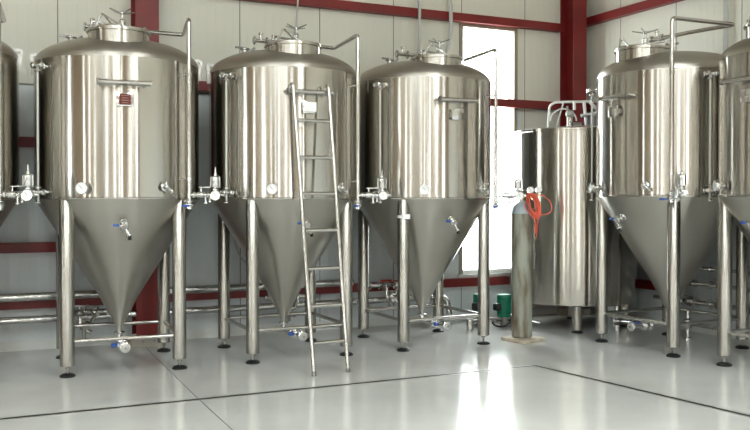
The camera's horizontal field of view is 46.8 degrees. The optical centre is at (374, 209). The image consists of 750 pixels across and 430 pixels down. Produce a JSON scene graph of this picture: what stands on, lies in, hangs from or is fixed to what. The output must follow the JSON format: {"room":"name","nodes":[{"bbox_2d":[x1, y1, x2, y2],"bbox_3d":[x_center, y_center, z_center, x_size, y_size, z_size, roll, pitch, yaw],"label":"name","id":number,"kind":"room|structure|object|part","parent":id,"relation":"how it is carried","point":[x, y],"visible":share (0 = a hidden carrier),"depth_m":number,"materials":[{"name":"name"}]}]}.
{"room":"processing plant","nodes":[
{"label":"processing plant","id":0,"kind":"room"},
{"bbox_2d":[0,0,559,341],"bbox_3d":[-4.714,-1.712,8.678,17.130,6.400,0.120,0,1,-25],"label":"wall","id":1,"kind":"structure","parent":0,"point":[31,26],"depth_m":10.02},
{"bbox_2d":[19,137,33,147],"bbox_3d":[-7.498,-0.683,7.246,10.660,0.105,0.105,0,1,-25],"label":"trim","id":2,"kind":"structure","parent":1,"relation":"attached to","point":[23,141],"depth_m":9.02,"materials":[{"name":"red paint"}]},
{"bbox_2d":[0,242,55,253],"bbox_3d":[-7.498,0.422,7.261,10.660,0.105,0.105,0,1,-25],"label":"trim","id":3,"kind":"structure","parent":1,"relation":"attached to","point":[21,247],"depth_m":9.05,"materials":[{"name":"red paint"}]},
{"bbox_2d":[0,298,103,309],"bbox_3d":[-7.498,1.007,7.268,10.660,0.105,0.105,0,1,-25],"label":"trim","id":4,"kind":"structure","parent":1,"relation":"attached to","point":[83,301],"depth_m":9.10,"materials":[{"name":"red paint"}]},
{"bbox_2d":[127,0,165,347],"bbox_3d":[-2.511,-1.722,9.470,0.370,6.400,0.325,0,1,-25],"label":"trim","id":5,"kind":"structure","parent":1,"relation":"attached to","point":[146,15],"depth_m":9.38,"materials":[{"name":"red paint"}]},
{"bbox_2d":[0,279,353,301],"bbox_3d":[-3.563,0.900,8.992,7.250,0.098,0.179,0,1,-25],"label":"insulated pipe","id":6,"kind":"object","parent":1,"relation":"attached to","point":[34,296],"visible":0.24,"depth_m":9.19,"materials":[{"name":"silver metal"}]},
{"bbox_2d":[0,294,451,324],"bbox_3d":[-2.939,1.227,9.276,8.618,0.280,0.208,0,1,-25],"label":"insulated pipe","id":7,"kind":"object","parent":1,"relation":"attached to","point":[264,306],"visible":0.44,"depth_m":9.67,"materials":[{"name":"silver metal"}]},
{"bbox_2d":[75,305,108,338],"bbox_3d":[-3.003,1.157,8.969,0.520,0.336,0.244,0,1,-25],"label":"valve manifold","id":8,"kind":"object","parent":7,"relation":"attached to","point":[79,313],"visible":0.77,"depth_m":8.94,"materials":[{"name":"silver metal"}]},
{"bbox_3d":[-2.995,1.032,8.963,0.220,0.086,0.110,0,1,-25],"label":"handle","id":9,"kind":"part","parent":8,"relation":"part of","materials":[{"name":"silver metal"}]},
{"bbox_2d":[264,292,304,320],"bbox_3d":[-1.000,1.104,9.973,0.520,0.336,0.244,0,1,-25],"label":"valve manifold","id":10,"kind":"object","parent":7,"relation":"attached to","point":[267,298],"visible":0.26,"depth_m":9.92,"materials":[{"name":"silver metal"}]},
{"bbox_2d":[369,279,396,306],"bbox_3d":[0.168,1.026,10.636,0.520,0.336,0.244,0,1,-25],"label":"valve manifold","id":11,"kind":"object","parent":7,"relation":"attached to","point":[390,296],"visible":0.84,"depth_m":10.59,"materials":[{"name":"silver metal"}]},
{"bbox_3d":[0.176,0.901,10.630,0.220,0.086,0.110,0,1,-25],"label":"handle","id":12,"kind":"part","parent":11,"relation":"part of","materials":[{"name":"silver metal"}]},
{"bbox_2d":[234,239,245,263],"bbox_3d":[-1.610,0.322,10.034,0.460,0.909,0.033,0,1,-18],"label":"cable","id":13,"kind":"object","parent":1,"relation":"attached to","point":[244,261],"visible":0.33,"depth_m":10.03,"materials":[{"name":"grey plastic"}]},
{"bbox_2d":[0,306,564,351],"bbox_3d":[-4.683,1.439,8.653,16.930,0.100,0.022,0,1,-25],"label":"baseboard","id":14,"kind":"structure","parent":1,"relation":"attached to","point":[234,331],"depth_m":10.00,"materials":[{"name":"white"}]},
{"bbox_2d":[294,0,298,33],"bbox_3d":[-0.934,-2.232,10.317,0.092,5.000,0.105,0,1,-25],"label":"cable","id":15,"kind":"object","parent":1,"relation":"attached to","point":[297,0],"visible":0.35,"depth_m":10.28,"materials":[{"name":"grey plastic"}]},
{"bbox_2d":[170,276,509,301],"bbox_3d":[-0.328,0.963,10.665,4.670,0.105,0.105,0,1,-25],"label":"trim","id":16,"kind":"structure","parent":1,"relation":"attached to","point":[496,280],"depth_m":10.64,"materials":[{"name":"red paint"}]},
{"bbox_2d":[199,81,561,109],"bbox_3d":[0.061,-1.414,10.819,5.530,0.105,0.105,0,1,-25],"label":"trim","id":17,"kind":"structure","parent":1,"relation":"attached to","point":[203,86],"depth_m":11.65,"materials":[{"name":"red paint"}]},
{"bbox_2d":[239,0,561,32],"bbox_3d":[0.061,-2.494,10.805,5.530,0.105,0.105,0,1,-25],"label":"trim","id":18,"kind":"structure","parent":1,"relation":"attached to","point":[340,5],"depth_m":10.97,"materials":[{"name":"red paint"}]},
{"bbox_2d":[417,0,420,53],"bbox_3d":[0.529,-2.141,10.941,0.109,5.200,0.058,0,1,13],"label":"conduit","id":19,"kind":"object","parent":1,"relation":"attached to","point":[418,1],"visible":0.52,"depth_m":10.91,"materials":[{"name":"grey metal"}]},
{"bbox_2d":[445,0,452,53],"bbox_3d":[0.903,-2.143,11.125,0.187,5.200,0.069,0,1,-9],"label":"conduit","id":20,"kind":"object","parent":1,"relation":"attached to","point":[449,1],"visible":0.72,"depth_m":11.11,"materials":[{"name":"grey metal"}]},
{"bbox_2d":[457,23,517,277],"bbox_3d":[1.485,-0.784,11.628,0.970,3.350,0.260,0,1,-25],"label":"window","id":21,"kind":"structure","parent":1,"relation":"in","point":[512,74],"depth_m":11.74,"materials":[{"name":"beige"}]},
{"bbox_2d":[557,0,590,314],"bbox_3d":[2.746,-1.754,11.961,0.345,6.400,0.325,0,1,-25],"label":"trim","id":22,"kind":"structure","parent":1,"relation":"attached to","point":[573,13],"depth_m":11.89,"materials":[{"name":"red paint"}]},
{"bbox_2d":[0,313,749,429],"bbox_3d":[-0.659,1.698,0.163,17.330,0.200,19.220,0,1,-25],"label":"floor","id":23,"kind":"structure","parent":0,"point":[528,398],"depth_m":7.49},
{"bbox_2d":[0,2,38,227],"bbox_3d":[-3.925,-0.178,7.674,1.674,3.359,1.638,0,1,-25],"label":"tank","id":24,"kind":"object","parent":23,"relation":"on","point":[10,62],"visible":1,"depth_m":7.62,"materials":[{"name":"silver metal"}]},
{"bbox_2d":[30,7,224,377],"bbox_3d":[-2.430,-0.187,8.379,1.674,3.359,1.638,0,1,-22],"label":"tank","id":25,"kind":"object","parent":23,"relation":"on","point":[116,109],"visible":1,"depth_m":7.80,"materials":[{"name":"silver metal"}]},
{"bbox_3d":[-3.133,0.643,8.692,0.128,1.502,0.128,0,1,-22],"label":"leg","id":26,"kind":"part","parent":25,"relation":"part of","materials":[{"name":"silver metal"}]},
{"bbox_3d":[-2.761,0.654,7.771,0.128,1.502,0.128,0,1,-22],"label":"leg","id":27,"kind":"part","parent":25,"relation":"part of","materials":[{"name":"silver metal"}]},
{"bbox_3d":[-2.371,-1.661,8.024,0.589,0.115,0.063,-1,1,-43],"label":"clamp arm","id":28,"kind":"part","parent":25,"relation":"part of","materials":[{"name":"silver metal"}]},
{"bbox_3d":[-2.371,-1.656,8.024,0.560,0.030,0.560,0,1,-22],"label":"lid","id":29,"kind":"part","parent":25,"relation":"part of","materials":[{"name":"silver metal"}]},
{"bbox_3d":[-2.203,-0.973,7.642,0.100,0.098,0.004,0,1,-22],"label":"plate","id":30,"kind":"part","parent":25,"relation":"part of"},
{"bbox_3d":[-2.214,-0.973,7.668,0.145,0.115,0.054,0,1,-22],"label":"name plate","id":31,"kind":"part","parent":25,"relation":"part of","materials":[{"name":"red metal"}]},
{"bbox_3d":[-2.211,0.638,9.064,0.128,1.502,0.128,0,1,-22],"label":"leg","id":32,"kind":"part","parent":25,"relation":"part of","materials":[{"name":"silver metal"}]},
{"bbox_3d":[-1.839,0.650,8.143,0.128,1.502,0.128,0,1,-22],"label":"leg","id":33,"kind":"part","parent":25,"relation":"part of","materials":[{"name":"silver metal"}]},
{"bbox_2d":[145,347,232,429],"bbox_3d":[-0.183,1.546,4.239,0.036,0.003,11.782,0,1,-24],"label":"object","id":34,"kind":"structure","parent":23,"relation":"in","point":[145,347],"depth_m":7.07,"materials":[{"name":"grey"}]},
{"bbox_2d":[205,23,390,364],"bbox_3d":[-0.899,-0.190,9.037,1.674,3.347,1.638,0,1,-26],"label":"tank","id":35,"kind":"object","parent":23,"relation":"on","point":[252,148],"visible":0.94,"depth_m":8.46,"materials":[{"name":"silver metal"}]},
{"bbox_3d":[-1.621,0.635,9.302,0.128,1.502,0.128,0,1,-26],"label":"leg","id":36,"kind":"part","parent":35,"relation":"part of","materials":[{"name":"silver metal"}]},
{"bbox_3d":[-1.187,0.646,8.408,0.128,1.502,0.128,0,1,-26],"label":"leg","id":37,"kind":"part","parent":35,"relation":"part of","materials":[{"name":"silver metal"}]},
{"bbox_3d":[-0.818,-1.657,8.688,0.063,0.115,0.589,1,1,44],"label":"clamp arm","id":38,"kind":"part","parent":35,"relation":"part of","materials":[{"name":"silver metal"}]},
{"bbox_3d":[-0.818,-1.653,8.688,0.560,0.030,0.560,0,1,-26],"label":"lid","id":39,"kind":"part","parent":35,"relation":"part of","materials":[{"name":"silver metal"}]},
{"bbox_3d":[-0.636,-0.982,8.343,0.145,0.115,0.054,0,1,-26],"label":"name plate","id":40,"kind":"part","parent":35,"relation":"part of","materials":[{"name":"silver metal"}]},
{"bbox_3d":[-0.623,-0.987,8.318,0.130,0.090,0.003,0,1,-26],"label":"plate","id":41,"kind":"part","parent":35,"relation":"part of","materials":[{"name":"white paper"}]},
{"bbox_3d":[-0.727,0.629,9.736,0.128,1.502,0.128,0,1,-26],"label":"leg","id":42,"kind":"part","parent":35,"relation":"part of","materials":[{"name":"silver metal"}]},
{"bbox_3d":[-0.293,0.641,8.842,0.128,1.502,0.128,0,1,-26],"label":"leg","id":43,"kind":"part","parent":35,"relation":"part of","materials":[{"name":"silver metal"}]},
{"bbox_2d":[289,82,349,375],"bbox_3d":[-0.519,0.147,8.097,0.426,2.703,0.566,0,1,-25],"label":"ladder","id":44,"kind":"object","parent":23,"relation":"on","point":[307,269],"visible":1,"depth_m":8.05,"materials":[{"name":"silver metal"}]},
{"bbox_3d":[-0.680,0.148,8.018,0.044,2.703,0.563,0,1,-30],"label":"rail","id":45,"kind":"part","parent":44,"relation":"part of","materials":[{"name":"silver metal"}]},
{"bbox_3d":[-0.365,0.146,8.188,0.044,2.702,0.532,0,1,-28],"label":"rail","id":46,"kind":"part","parent":44,"relation":"part of","materials":[{"name":"silver metal"}]},
{"bbox_2d":[0,365,749,419],"bbox_3d":[-3.190,1.562,2.963,14.555,0.004,5.659,0,1,-25],"label":"trim","id":47,"kind":"structure","parent":23,"relation":"on","point":[539,366],"depth_m":7.10,"materials":[{"name":"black metal"}]},
{"bbox_2d":[357,38,525,351],"bbox_3d":[0.587,-0.188,9.723,1.674,3.327,1.638,0,1,-26],"label":"tank","id":48,"kind":"object","parent":23,"relation":"on","point":[425,119],"visible":0.9,"depth_m":9.15,"materials":[{"name":"silver metal"}]},
{"bbox_3d":[-0.134,0.626,9.989,0.128,1.502,0.128,0,1,-26],"label":"leg","id":49,"kind":"part","parent":48,"relation":"part of","materials":[{"name":"silver metal"}]},
{"bbox_3d":[0.299,0.637,9.094,0.128,1.502,0.128,0,1,-26],"label":"leg","id":50,"kind":"part","parent":48,"relation":"part of","materials":[{"name":"silver metal"}]},
{"bbox_3d":[0.668,-1.646,9.373,0.063,0.115,0.589,1,1,44],"label":"clamp arm","id":51,"kind":"part","parent":48,"relation":"part of","materials":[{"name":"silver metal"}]},
{"bbox_3d":[0.668,-1.641,9.373,0.560,0.030,0.560,0,1,-26],"label":"lid","id":52,"kind":"part","parent":48,"relation":"part of","materials":[{"name":"silver metal"}]},
{"bbox_3d":[0.761,0.620,10.421,0.128,1.502,0.128,0,1,-26],"label":"leg","id":53,"kind":"part","parent":48,"relation":"part of","materials":[{"name":"silver metal"}]},
{"bbox_3d":[0.850,-0.991,9.029,0.145,0.115,0.054,0,1,-26],"label":"name plate","id":54,"kind":"part","parent":48,"relation":"part of","materials":[{"name":"silver metal"}]},
{"bbox_3d":[1.194,0.632,9.527,0.128,1.502,0.128,0,1,-26],"label":"leg","id":55,"kind":"part","parent":48,"relation":"part of","materials":[{"name":"silver metal"}]},
{"bbox_2d":[472,293,489,325],"bbox_3d":[1.322,1.260,10.912,0.176,0.400,0.340,1,1,42],"label":"pump","id":56,"kind":"object","parent":23,"relation":"on","point":[475,296],"visible":0.23,"depth_m":10.83,"materials":[{"name":"teal paint"}]},
{"bbox_3d":[1.322,1.200,10.912,0.176,0.280,0.176,1,1,42],"label":"motor","id":57,"kind":"part","parent":56,"relation":"part of","materials":[{"name":"teal paint"}]},
{"bbox_2d":[466,317,498,330],"bbox_3d":[1.313,1.394,10.600,0.454,0.140,0.100,0,1,-25],"label":"pipe","id":58,"kind":"object","parent":23,"relation":"on","point":[470,321],"visible":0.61,"depth_m":10.50,"materials":[{"name":"silver metal"}]},
{"bbox_3d":[1.153,1.395,10.524,0.100,0.140,0.100,0,1,-25],"label":"post","id":59,"kind":"part","parent":58,"relation":"part of","materials":[{"name":"silver metal"}]},
{"bbox_2d":[491,294,511,326],"bbox_3d":[1.618,1.261,10.870,0.340,0.400,0.176,0,1,-25],"label":"pump","id":60,"kind":"object","parent":23,"relation":"on","point":[503,305],"visible":0.79,"depth_m":10.80,"materials":[{"name":"green metal"}]},
{"bbox_3d":[1.618,1.201,10.869,0.176,0.280,0.176,0,1,-25],"label":"motor","id":61,"kind":"part","parent":60,"relation":"part of","materials":[{"name":"teal paint"}]},
{"bbox_2d":[492,320,510,326],"bbox_3d":[1.559,1.412,10.695,0.281,0.084,0.022,0,1,-25],"label":"cable","id":62,"kind":"object","parent":23,"relation":"on","point":[508,323],"visible":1,"depth_m":10.69,"materials":[{"name":"black rubber"}]},
{"bbox_2d":[501,335,544,343],"bbox_3d":[1.667,1.455,9.756,0.360,0.040,0.340,-1,1,-38],"label":"wooden board","id":63,"kind":"object","parent":23,"relation":"on","point":[510,338],"visible":0.78,"depth_m":9.66,"materials":[{"name":"brown wood"}]},
{"bbox_2d":[511,186,541,337],"bbox_3d":[1.689,0.586,9.751,0.299,1.698,0.260,0,1,-25],"label":"gas cylinder","id":64,"kind":"object","parent":63,"relation":"on","point":[522,229],"visible":0.79,"depth_m":9.65,"materials":[{"name":"paint"}]},
{"bbox_2d":[525,193,552,237],"bbox_3d":[1.815,0.066,9.596,0.324,0.504,0.090,0,1,-4],"label":"hose","id":65,"kind":"object","parent":64,"relation":"hanging from","point":[534,197],"visible":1,"depth_m":9.58,"materials":[{"name":"red rubber"}]},
{"bbox_2d":[511,100,636,333],"bbox_3d":[2.517,0.044,10.921,1.526,2.831,1.526,0,1,20],"label":"vessel","id":66,"kind":"object","parent":23,"relation":"on","point":[556,159],"visible":0.62,"depth_m":10.26,"materials":[{"name":"silver metal"}]},
{"bbox_3d":[2.517,-1.010,10.907,1.504,0.070,1.504,0,1,-25],"label":"lid","id":67,"kind":"part","parent":66,"relation":"part of","materials":[{"name":"silver metal"}]},
{"bbox_3d":[2.626,1.267,11.547,0.124,0.300,0.124,0,1,-25],"label":"leg","id":68,"kind":"part","parent":66,"relation":"part of","materials":[{"name":"silver metal"}]},
{"bbox_3d":[2.408,1.283,10.326,0.124,0.300,0.124,0,1,-25],"label":"leg","id":69,"kind":"part","parent":66,"relation":"part of","materials":[{"name":"silver metal"}]},
{"bbox_3d":[3.127,1.276,10.827,0.124,0.300,0.124,0,1,-25],"label":"leg","id":70,"kind":"part","parent":66,"relation":"part of","materials":[{"name":"silver metal"}]},
{"bbox_2d":[586,16,749,357],"bbox_3d":[3.205,-0.253,9.388,1.695,3.466,1.732,0,1,-28],"label":"tank","id":71,"kind":"object","parent":23,"relation":"on","point":[652,103],"visible":0.95,"depth_m":8.89,"materials":[{"name":"silver metal"}]},
{"bbox_3d":[2.531,0.617,9.669,0.132,1.524,0.132,0,1,-28],"label":"leg","id":72,"kind":"part","parent":71,"relation":"part of","materials":[{"name":"silver metal"}]},
{"bbox_3d":[2.510,-1.029,9.075,0.056,0.117,0.150,0,1,-28],"label":"name plate","id":73,"kind":"part","parent":71,"relation":"part of","materials":[{"name":"silver metal"}]},
{"bbox_3d":[2.867,-1.719,9.271,0.580,0.030,0.580,0,1,-28],"label":"lid","id":74,"kind":"part","parent":71,"relation":"part of","materials":[{"name":"silver metal"}]},
{"bbox_3d":[2.867,-1.724,9.271,0.610,0.117,0.065,1,1,41],"label":"clamp arm","id":75,"kind":"part","parent":71,"relation":"part of","materials":[{"name":"silver metal"}]},
{"bbox_3d":[3.437,0.611,10.157,0.132,1.524,0.132,0,1,-28],"label":"leg","id":76,"kind":"part","parent":71,"relation":"part of","materials":[{"name":"silver metal"}]},
{"bbox_3d":[3.019,0.629,8.763,0.132,1.524,0.132,0,1,-28],"label":"leg","id":77,"kind":"part","parent":71,"relation":"part of","materials":[{"name":"silver metal"}]},
{"bbox_3d":[3.925,0.623,9.252,0.132,1.524,0.132,0,1,-28],"label":"leg","id":78,"kind":"part","parent":71,"relation":"part of","materials":[{"name":"silver metal"}]},
{"bbox_2d":[683,310,716,339],"bbox_3d":[3.627,1.311,9.692,0.120,0.330,0.460,0,1,-25],"label":"pipe","id":79,"kind":"object","parent":23,"relation":"on","point":[687,319],"visible":0.86,"depth_m":9.81,"materials":[{"name":"silver metal"}]},
{"bbox_2d":[703,16,749,366],"bbox_3d":[4.017,-0.235,8.003,1.695,3.466,1.732,0,1,-28],"label":"tank","id":80,"kind":"object","parent":23,"relation":"on","point":[732,186],"visible":1,"depth_m":8.03,"materials":[{"name":"silver metal"}]},
{"bbox_3d":[3.345,0.635,8.289,0.132,1.524,0.132,0,1,-28],"label":"leg","id":81,"kind":"part","parent":80,"relation":"part of","materials":[{"name":"silver metal"}]},
{"bbox_3d":[3.320,-1.011,7.696,0.056,0.117,0.150,0,1,-28],"label":"name plate","id":82,"kind":"part","parent":80,"relation":"part of","materials":[{"name":"silver metal"}]},
{"bbox_2d":[586,0,749,332],"bbox_3d":[7.045,-1.649,3.771,0.120,6.400,18.820,0,1,-25],"label":"wall","id":83,"kind":"structure","parent":0,"point":[603,38],"depth_m":10.66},
{"bbox_2d":[586,103,595,111],"bbox_3d":[6.947,-1.323,3.717,0.105,0.105,18.800,0,1,-25],"label":"trim","id":84,"kind":"structure","parent":83,"relation":"attached to","point":[588,106],"depth_m":12.01,"materials":[{"name":"red paint"}]},
{"bbox_2d":[587,0,683,26],"bbox_3d":[6.947,-2.508,3.702,0.105,0.105,18.800,0,1,-25],"label":"trim","id":85,"kind":"structure","parent":83,"relation":"attached to","point":[646,5],"depth_m":11.31,"materials":[{"name":"red paint"}]},
{"bbox_2d":[637,279,654,289],"bbox_3d":[3.243,0.952,11.564,0.105,0.105,1.500,0,1,-25],"label":"trim","id":86,"kind":"structure","parent":83,"relation":"attached to","point":[641,283],"depth_m":11.04,"materials":[{"name":"red paint"}]},
{"bbox_2d":[586,307,749,341],"bbox_3d":[6.980,1.502,3.780,0.022,0.100,18.770,0,1,-25],"label":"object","id":87,"kind":"structure","parent":83,"relation":"attached to","point":[593,309],"depth_m":10.59,"materials":[{"name":"white"}]},
{"bbox_2d":[653,294,749,314],"bbox_3d":[4.000,1.069,9.656,0.373,0.141,2.200,0,1,-25],"label":"pipe","id":88,"kind":"object","parent":83,"relation":"attached to","point":[695,302],"visible":0.61,"depth_m":9.97,"materials":[{"name":"silver metal"}]},
{"bbox_2d":[689,279,749,292],"bbox_3d":[4.001,0.840,9.653,0.372,0.124,2.200,0,1,-25],"label":"pipe","id":89,"kind":"object","parent":83,"relation":"attached to","point":[695,283],"visible":0.34,"depth_m":9.81,"materials":[{"name":"silver metal"}]},
{"bbox_2d":[700,263,749,274],"bbox_3d":[4.001,0.654,9.651,0.372,0.112,2.200,0,1,-25],"label":"pipe","id":90,"kind":"object","parent":83,"relation":"attached to","point":[710,269],"visible":0.23,"depth_m":9.77,"materials":[{"name":"silver metal"}]},
{"bbox_2d":[723,0,728,51],"bbox_3d":[4.017,-2.077,9.922,0.056,5.300,0.056,0,1,-25],"label":"conduit","id":91,"kind":"object","parent":83,"relation":"attached to","point":[725,2],"visible":0.16,"depth_m":9.90,"materials":[{"name":"grey metal"}]}
]}

